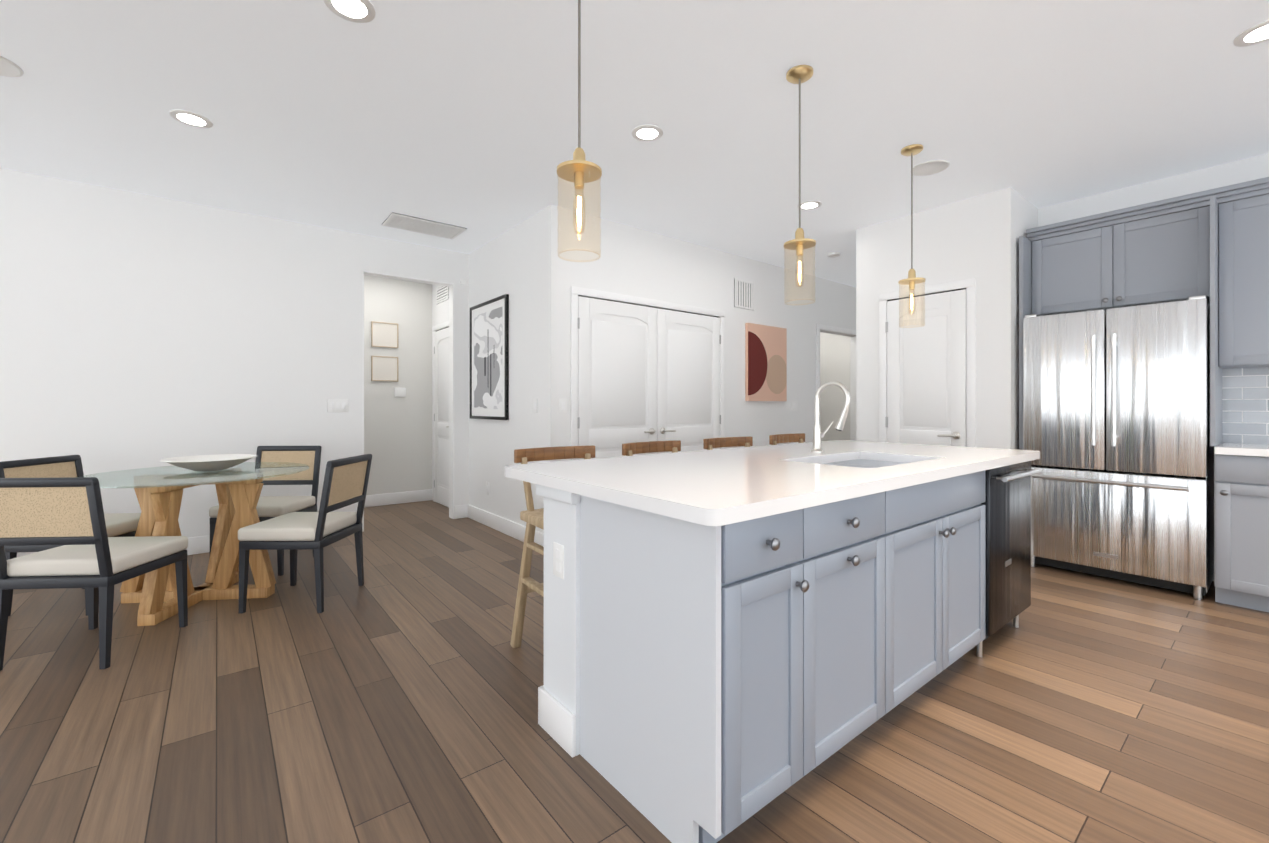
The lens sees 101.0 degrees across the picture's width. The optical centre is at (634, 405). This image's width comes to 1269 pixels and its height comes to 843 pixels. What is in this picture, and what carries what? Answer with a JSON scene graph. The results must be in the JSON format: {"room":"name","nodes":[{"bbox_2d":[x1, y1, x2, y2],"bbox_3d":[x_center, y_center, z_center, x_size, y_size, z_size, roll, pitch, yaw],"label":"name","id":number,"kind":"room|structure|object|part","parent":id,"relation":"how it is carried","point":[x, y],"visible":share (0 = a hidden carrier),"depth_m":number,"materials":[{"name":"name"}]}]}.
{"room":"dining room","nodes":[
{"label":"dining room","id":0,"kind":"room"},
{"bbox_2d":[0,168,468,556],"bbox_3d":[-4.321,-0.210,3.469,6.770,2.740,0.120,0,0,-39],"label":"wall","id":1,"kind":"structure","parent":0,"point":[138,330],"depth_m":4.04,"materials":[{"name":"white paint"}]},
{"bbox_2d":[185,518,362,554],"bbox_3d":[-4.716,1.092,3.066,5.650,0.135,0.016,0,0,-39],"label":"baseboard","id":2,"kind":"structure","parent":1,"relation":"attached to","point":[198,544],"depth_m":4.10,"materials":[{"name":"white"}]},
{"bbox_2d":[327,399,347,411],"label":"light switch","id":3,"kind":"object","parent":1,"relation":"attached to","point":[337,405],"depth_m":4.70,"materials":[{"name":"white plastic"}]},
{"bbox_2d":[362,270,453,530],"bbox_3d":[-2.216,-0.044,5.145,0.850,2.410,0.120,0,0,-39],"label":"door frame","id":4,"kind":"structure","parent":1,"relation":"attached to","point":[451,286],"depth_m":5.36,"materials":[{"name":"white"}]},
{"bbox_2d":[460,279,465,283],"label":"outlet","id":5,"kind":"object","parent":1,"relation":"attached to","point":[462,281],"depth_m":5.40,"materials":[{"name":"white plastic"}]},
{"bbox_2d":[364,275,431,494],"bbox_3d":[-3.880,-0.209,5.418,3.690,2.740,0.120,0,0,-39],"label":"wall","id":6,"kind":"structure","parent":0,"point":[398,438],"depth_m":6.22,"materials":[{"name":"white paint"}]},
{"bbox_2d":[371,321,397,381],"bbox_3d":[-2.908,-0.627,6.101,0.290,0.685,0.020,0,0,-39],"label":"art","id":7,"kind":"object","parent":6,"relation":"attached to","point":[384,334],"visible":0.98,"depth_m":6.10,"materials":[{"name":"beige paper"}]},
{"bbox_2d":[364,489,431,506],"bbox_3d":[-3.884,1.093,5.327,3.570,0.135,0.016,0,0,-39],"label":"baseboard","id":8,"kind":"structure","parent":6,"relation":"attached to","point":[419,495],"depth_m":6.19,"materials":[{"name":"white"}]},
{"bbox_2d":[394,387,405,396],"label":"light switch","id":9,"kind":"object","parent":6,"relation":"attached to","point":[398,392],"depth_m":6.19,"materials":[{"name":"white plastic"}]},
{"bbox_2d":[432,284,448,499],"bbox_3d":[-2.094,-0.209,6.042,0.120,2.740,1.130,0,0,-39],"label":"wall","id":10,"kind":"structure","parent":0,"point":[440,313],"depth_m":6.34,"materials":[{"name":"white paint"}]},
{"bbox_2d":[433,321,448,506],"bbox_3d":[-2.193,0.099,6.008,0.072,2.124,0.884,0,0,-39],"label":"bedroom door","id":11,"kind":"structure","parent":10,"relation":"in","point":[441,413],"depth_m":6.12,"materials":[{"name":"white wood"}]},
{"bbox_2d":[436,286,448,303],"bbox_3d":[-2.255,-1.319,6.138,0.010,0.200,0.420,0,0,-39],"label":"air vent","id":12,"kind":"object","parent":10,"relation":"in","point":[442,293],"visible":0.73,"depth_m":6.14,"materials":[{"name":"white metal"}]},
{"bbox_2d":[469,210,542,532],"bbox_3d":[-1.197,-0.209,4.859,0.152,2.740,1.600,0,0,-39],"label":"wall","id":13,"kind":"structure","parent":0,"point":[510,262],"depth_m":4.74,"materials":[{"name":"white paint"}]},
{"bbox_3d":[-1.407,-0.434,5.024,0.030,1.130,0.860,0,0,-39],"label":"black art print frame","id":14,"kind":"part","parent":13,"relation":"part of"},
{"bbox_2d":[466,504,543,546],"bbox_3d":[-1.195,1.093,4.773,0.016,0.135,1.736,0,0,-39],"label":"baseboard","id":15,"kind":"structure","parent":13,"relation":"attached to","point":[515,530],"depth_m":4.80,"materials":[{"name":"white"}]},
{"bbox_2d":[0,500,1268,842],"bbox_3d":[0.132,1.210,3.040,13.200,0.100,12.000,0,0,-39],"label":"floor","id":16,"kind":"structure","parent":0,"point":[392,698],"depth_m":1.90,"materials":[{"name":"brown wood"}]},
{"bbox_2d":[0,455,140,616],"bbox_3d":[-3.273,0.735,3.111,0.529,0.851,0.480,0,0,-4],"label":"dining chair","id":17,"kind":"object","parent":16,"relation":"on","point":[121,524],"visible":0.25,"depth_m":3.08,"materials":[{"name":"grey"}]},
{"bbox_2d":[0,477,187,670],"bbox_3d":[-2.576,0.735,2.495,0.480,0.851,0.529,0,0,-4],"label":"dining chair","id":18,"kind":"object","parent":16,"relation":"on","point":[90,555],"visible":1,"depth_m":2.30,"materials":[{"name":"grey"}]},
{"bbox_2d":[78,462,308,625],"bbox_3d":[-2.616,0.779,3.151,1.119,0.761,1.119,0,0,-39],"label":"dining table","id":19,"kind":"object","parent":16,"relation":"on","point":[159,492],"visible":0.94,"depth_m":3.11,"materials":[{"name":"brown wood"}]},
{"bbox_2d":[160,454,256,470],"bbox_3d":[-2.627,0.360,3.245,0.470,0.078,0.470,0,0,-39],"label":"bowl","id":20,"kind":"object","parent":19,"relation":"on","point":[210,462],"visible":1,"depth_m":3.19,"materials":[{"name":"white ceramic"}]},
{"bbox_2d":[209,446,321,575],"bbox_3d":[-2.657,0.735,3.808,0.480,0.851,0.529,0,0,-4],"label":"dining chair","id":21,"kind":"object","parent":16,"relation":"on","point":[268,507],"visible":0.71,"depth_m":4.00,"materials":[{"name":"grey"}]},
{"bbox_2d":[238,454,371,613],"bbox_3d":[-1.959,0.735,3.158,0.529,0.851,0.480,0,0,-1],"label":"dining chair","id":22,"kind":"object","parent":16,"relation":"on","point":[345,483],"visible":1,"depth_m":3.00,"materials":[{"name":"grey"}]},
{"bbox_2d":[510,445,594,647],"bbox_3d":[-0.280,0.688,2.498,0.511,0.951,0.498,0,0,-39],"label":"stool","id":23,"kind":"object","parent":16,"relation":"on","point":[532,517],"visible":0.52,"depth_m":2.51,"materials":[{"name":"beige wood"}]},
{"bbox_2d":[622,440,680,455],"bbox_3d":[0.235,0.688,2.910,0.504,0.951,0.493,0,0,-39],"label":"stool","id":24,"kind":"object","parent":16,"relation":"on","point":[631,449],"visible":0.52,"depth_m":3.09,"materials":[{"name":"brown wood"}]},
{"bbox_2d":[703,436,752,449],"bbox_3d":[0.744,0.688,3.316,0.504,0.951,0.493,0,0,-39],"label":"stool","id":25,"kind":"object","parent":16,"relation":"on","point":[710,443],"visible":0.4,"depth_m":3.50,"materials":[{"name":"brown wood"}]},
{"bbox_2d":[769,433,804,444],"bbox_3d":[1.269,0.688,3.732,0.511,0.951,0.498,0,0,-39],"label":"stool","id":26,"kind":"object","parent":16,"relation":"on","point":[785,438],"visible":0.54,"depth_m":3.92,"materials":[{"name":"brown wood"}]},
{"bbox_2d":[536,457,1041,842],"bbox_3d":[0.896,0.719,2.317,2.478,0.880,0.928,0,0,-39],"label":"kitchen island","id":27,"kind":"object","parent":16,"relation":"on","point":[734,638],"depth_m":1.57,"materials":[{"name":"grey wood"}]},
{"bbox_2d":[505,441,1039,528],"bbox_3d":[0.814,0.259,2.433,2.530,0.040,1.140,0,0,-39],"label":"island countertop","id":28,"kind":"structure","parent":27,"relation":"on","point":[703,487],"depth_m":1.82,"materials":[{"name":"white stone"}]},
{"bbox_2d":[809,381,850,452],"bbox_3d":[1.023,0.056,2.675,0.139,0.366,0.212,0,0,-39],"label":"faucet","id":29,"kind":"object","parent":28,"relation":"on","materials":[{"name":"silver metal"}]},
{"bbox_2d":[781,449,928,468],"bbox_3d":[1.038,0.353,2.369,0.700,0.221,0.420,0,0,-39],"label":"sink","id":30,"kind":"object","parent":28,"relation":"in","point":[866,460],"depth_m":2.58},
{"bbox_2d":[971,461,1041,656],"bbox_3d":[1.662,0.724,2.757,0.596,0.872,0.662,0,0,-39],"label":"dishwasher","id":31,"kind":"object","parent":27,"relation":"in","point":[1007,503],"depth_m":2.49,"materials":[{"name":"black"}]},
{"bbox_2d":[1023,295,1213,599],"bbox_3d":[3.279,0.253,3.585,0.640,1.815,0.900,0,0,-39],"label":"fridge","id":32,"kind":"object","parent":16,"relation":"on","point":[1116,417],"visible":0.92,"depth_m":3.36,"materials":[{"name":"silver metal"}]},
{"bbox_2d":[1214,453,1268,611],"bbox_3d":[3.767,0.719,3.030,0.622,0.880,0.516,0,0,-39],"label":"base cabinet","id":33,"kind":"object","parent":16,"relation":"on","point":[1241,484],"depth_m":2.96,"materials":[{"name":"grey wood"}]},
{"bbox_2d":[1215,441,1268,456],"bbox_3d":[4.095,0.259,2.607,0.637,0.040,1.580,0,0,-39],"label":"countertop","id":34,"kind":"structure","parent":33,"relation":"on","point":[1228,448],"depth_m":3.00,"materials":[{"name":"white stone"}]},
{"bbox_2d":[0,0,1268,286],"bbox_3d":[0.132,-1.630,3.041,13.200,0.100,12.000,0,0,-39],"label":"ceiling","id":35,"kind":"structure","parent":0,"point":[450,112],"depth_m":2.77,"materials":[{"name":"white paint"}]},
{"bbox_2d":[0,56,23,76],"bbox_3d":[-2.972,-1.576,2.395,0.229,0.008,0.229,0,0,-45],"label":"detector","id":36,"kind":"object","parent":35,"relation":"attached to","point":[8,68],"depth_m":2.45,"materials":[{"name":"white plastic"}]},
{"bbox_2d":[169,109,212,127],"bbox_3d":[-2.440,-1.576,2.883,0.183,0.006,0.183,0,0,6],"label":"recessed light","id":37,"kind":"object","parent":35,"relation":"in","point":[189,118],"depth_m":2.87,"materials":[{"name":"white plastic"}]},
{"bbox_2d":[323,0,375,22],"bbox_3d":[-1.124,-1.577,2.066,0.183,0.006,0.183,0,0,6],"label":"recessed light","id":38,"kind":"object","parent":35,"relation":"in","point":[359,11],"depth_m":2.08,"materials":[{"name":"white plastic"}]},
{"bbox_2d":[382,212,466,239],"bbox_3d":[-1.847,-1.573,4.609,0.620,0.012,0.360,0,0,-39],"label":"ceiling vent","id":39,"kind":"object","parent":35,"relation":"in","point":[417,225],"visible":1,"depth_m":4.58,"materials":[{"name":"white metal"}]},
{"bbox_2d":[557,0,601,261],"bbox_3d":[-0.181,-1.034,1.717,0.148,1.092,0.148,0,0,-39],"label":"pendant light","id":40,"kind":"object","parent":35,"relation":"hanging from","point":[579,170],"visible":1,"depth_m":1.71,"materials":[{"name":"gold metal"}]},
{"bbox_2d":[631,125,662,141],"bbox_3d":[0.074,-1.576,3.033,0.183,0.006,0.183,0,0,6],"label":"recessed light","id":41,"kind":"object","parent":35,"relation":"in","point":[646,133],"depth_m":3.03,"materials":[{"name":"white plastic"}]},
{"bbox_2d":[784,65,815,304],"bbox_3d":[0.785,-1.034,2.487,0.148,1.092,0.148,0,0,-39],"label":"pendant light","id":42,"kind":"object","parent":35,"relation":"hanging from","point":[799,75],"visible":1,"depth_m":2.48,"materials":[{"name":"gold metal"}]},
{"bbox_2d":[797,201,821,209],"bbox_3d":[1.379,-1.576,4.124,0.183,0.006,0.183,0,0,6],"label":"recessed light","id":43,"kind":"object","parent":35,"relation":"in","point":[808,205],"depth_m":4.12,"materials":[{"name":"white plastic"}]},
{"bbox_2d":[827,252,840,257],"bbox_3d":[2.067,-1.563,5.427,0.129,0.031,0.129,0,0,6],"label":"detector","id":44,"kind":"object","parent":35,"relation":"attached to","point":[831,254],"depth_m":5.39,"materials":[{"name":"white plastic"}]},
{"bbox_2d":[898,144,925,327],"bbox_3d":[1.707,-1.034,3.222,0.148,1.092,0.148,0,0,-39],"label":"pendant light","id":45,"kind":"object","parent":35,"relation":"hanging from","point":[912,279],"visible":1,"depth_m":3.22,"materials":[{"name":"gold metal"}]},
{"bbox_2d":[910,160,949,175],"bbox_3d":[1.960,-1.576,3.475,0.229,0.008,0.229,0,0,-45],"label":"detector","id":46,"kind":"object","parent":35,"relation":"attached to","point":[931,167],"depth_m":3.46,"materials":[{"name":"white plastic"}]},
{"bbox_2d":[1233,20,1268,46],"bbox_3d":[2.664,-1.577,2.207,0.183,0.006,0.183,0,0,6],"label":"recessed light","id":47,"kind":"object","parent":35,"relation":"in","point":[1259,33],"depth_m":2.23,"materials":[{"name":"white plastic"}]},
{"bbox_2d":[543,205,855,533],"bbox_3d":[1.866,-0.209,6.200,6.550,2.740,0.120,0,0,-39],"label":"wall","id":48,"kind":"structure","parent":0,"point":[634,261],"depth_m":5.20,"materials":[{"name":"white paint"}]},
{"bbox_2d":[559,398,566,412],"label":"light switch","id":49,"kind":"object","parent":48,"relation":"attached to","point":[562,401],"depth_m":4.17,"materials":[{"name":"white plastic"}]},
{"bbox_2d":[571,286,724,459],"bbox_3d":[0.218,0.099,4.761,1.824,2.124,0.072,0,0,-39],"label":"double closet door","id":50,"kind":"structure","parent":48,"relation":"in","point":[645,370],"depth_m":4.68,"materials":[{"name":"white wood"}]},
{"bbox_2d":[734,278,753,309],"bbox_3d":[1.169,-1.179,5.559,0.320,0.300,0.011,0,0,-39],"label":"air vent","id":51,"kind":"object","parent":48,"relation":"in","point":[743,294],"visible":1,"depth_m":5.55,"materials":[{"name":"white metal"}]},
{"bbox_2d":[745,323,786,400],"bbox_3d":[1.458,-0.464,5.773,0.680,0.830,0.036,0,0,-39],"label":"canvas art","id":52,"kind":"object","parent":48,"relation":"attached to","point":[765,363],"visible":1,"depth_m":5.73,"materials":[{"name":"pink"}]},
{"bbox_2d":[816,324,855,390],"bbox_3d":[2.652,0.078,6.739,1.080,2.165,0.016,0,0,-39],"label":"door frame","id":53,"kind":"structure","parent":48,"relation":"attached to","point":[819,327],"depth_m":6.43,"materials":[{"name":"white wood"}]},
{"bbox_2d":[820,332,849,440],"bbox_3d":[3.010,-0.209,7.917,0.120,2.740,1.140,0,0,-39],"label":"wall","id":54,"kind":"structure","parent":0,"point":[834,357],"depth_m":7.84,"materials":[{"name":"white paint"}]},
{"bbox_2d":[856,187,1037,449],"bbox_3d":[2.662,-0.210,4.487,0.780,2.740,1.170,0,0,-39],"label":"wall","id":55,"kind":"structure","parent":0,"point":[977,237],"depth_m":3.99,"materials":[{"name":"white paint"}]},
{"bbox_2d":[879,278,975,446],"bbox_3d":[2.327,0.098,4.221,0.072,2.124,0.734,0,0,-39],"label":"pantry door","id":56,"kind":"structure","parent":55,"relation":"in","point":[927,383],"depth_m":4.20,"materials":[{"name":"white wood"}]},
{"bbox_2d":[1038,153,1268,580],"bbox_3d":[4.833,-0.210,2.292,0.120,2.740,4.970,0,0,-39],"label":"wall","id":57,"kind":"structure","parent":0,"point":[1239,171],"depth_m":3.65,"materials":[{"name":"white paint"}]},
{"bbox_2d":[1027,197,1214,315],"bbox_3d":[3.414,-0.972,3.694,0.347,0.596,0.922,0,0,-39],"label":"upper cabinet","id":58,"kind":"object","parent":57,"relation":"attached to","point":[1212,245],"depth_m":3.54,"materials":[{"name":"grey wood"}]},
{"bbox_2d":[1215,185,1268,372],"bbox_3d":[3.875,-0.755,3.116,0.347,1.031,0.516,0,0,-39],"label":"upper cabinet","id":59,"kind":"object","parent":57,"relation":"attached to","point":[1241,218],"depth_m":3.14,"materials":[{"name":"grey wood"}]}
]}

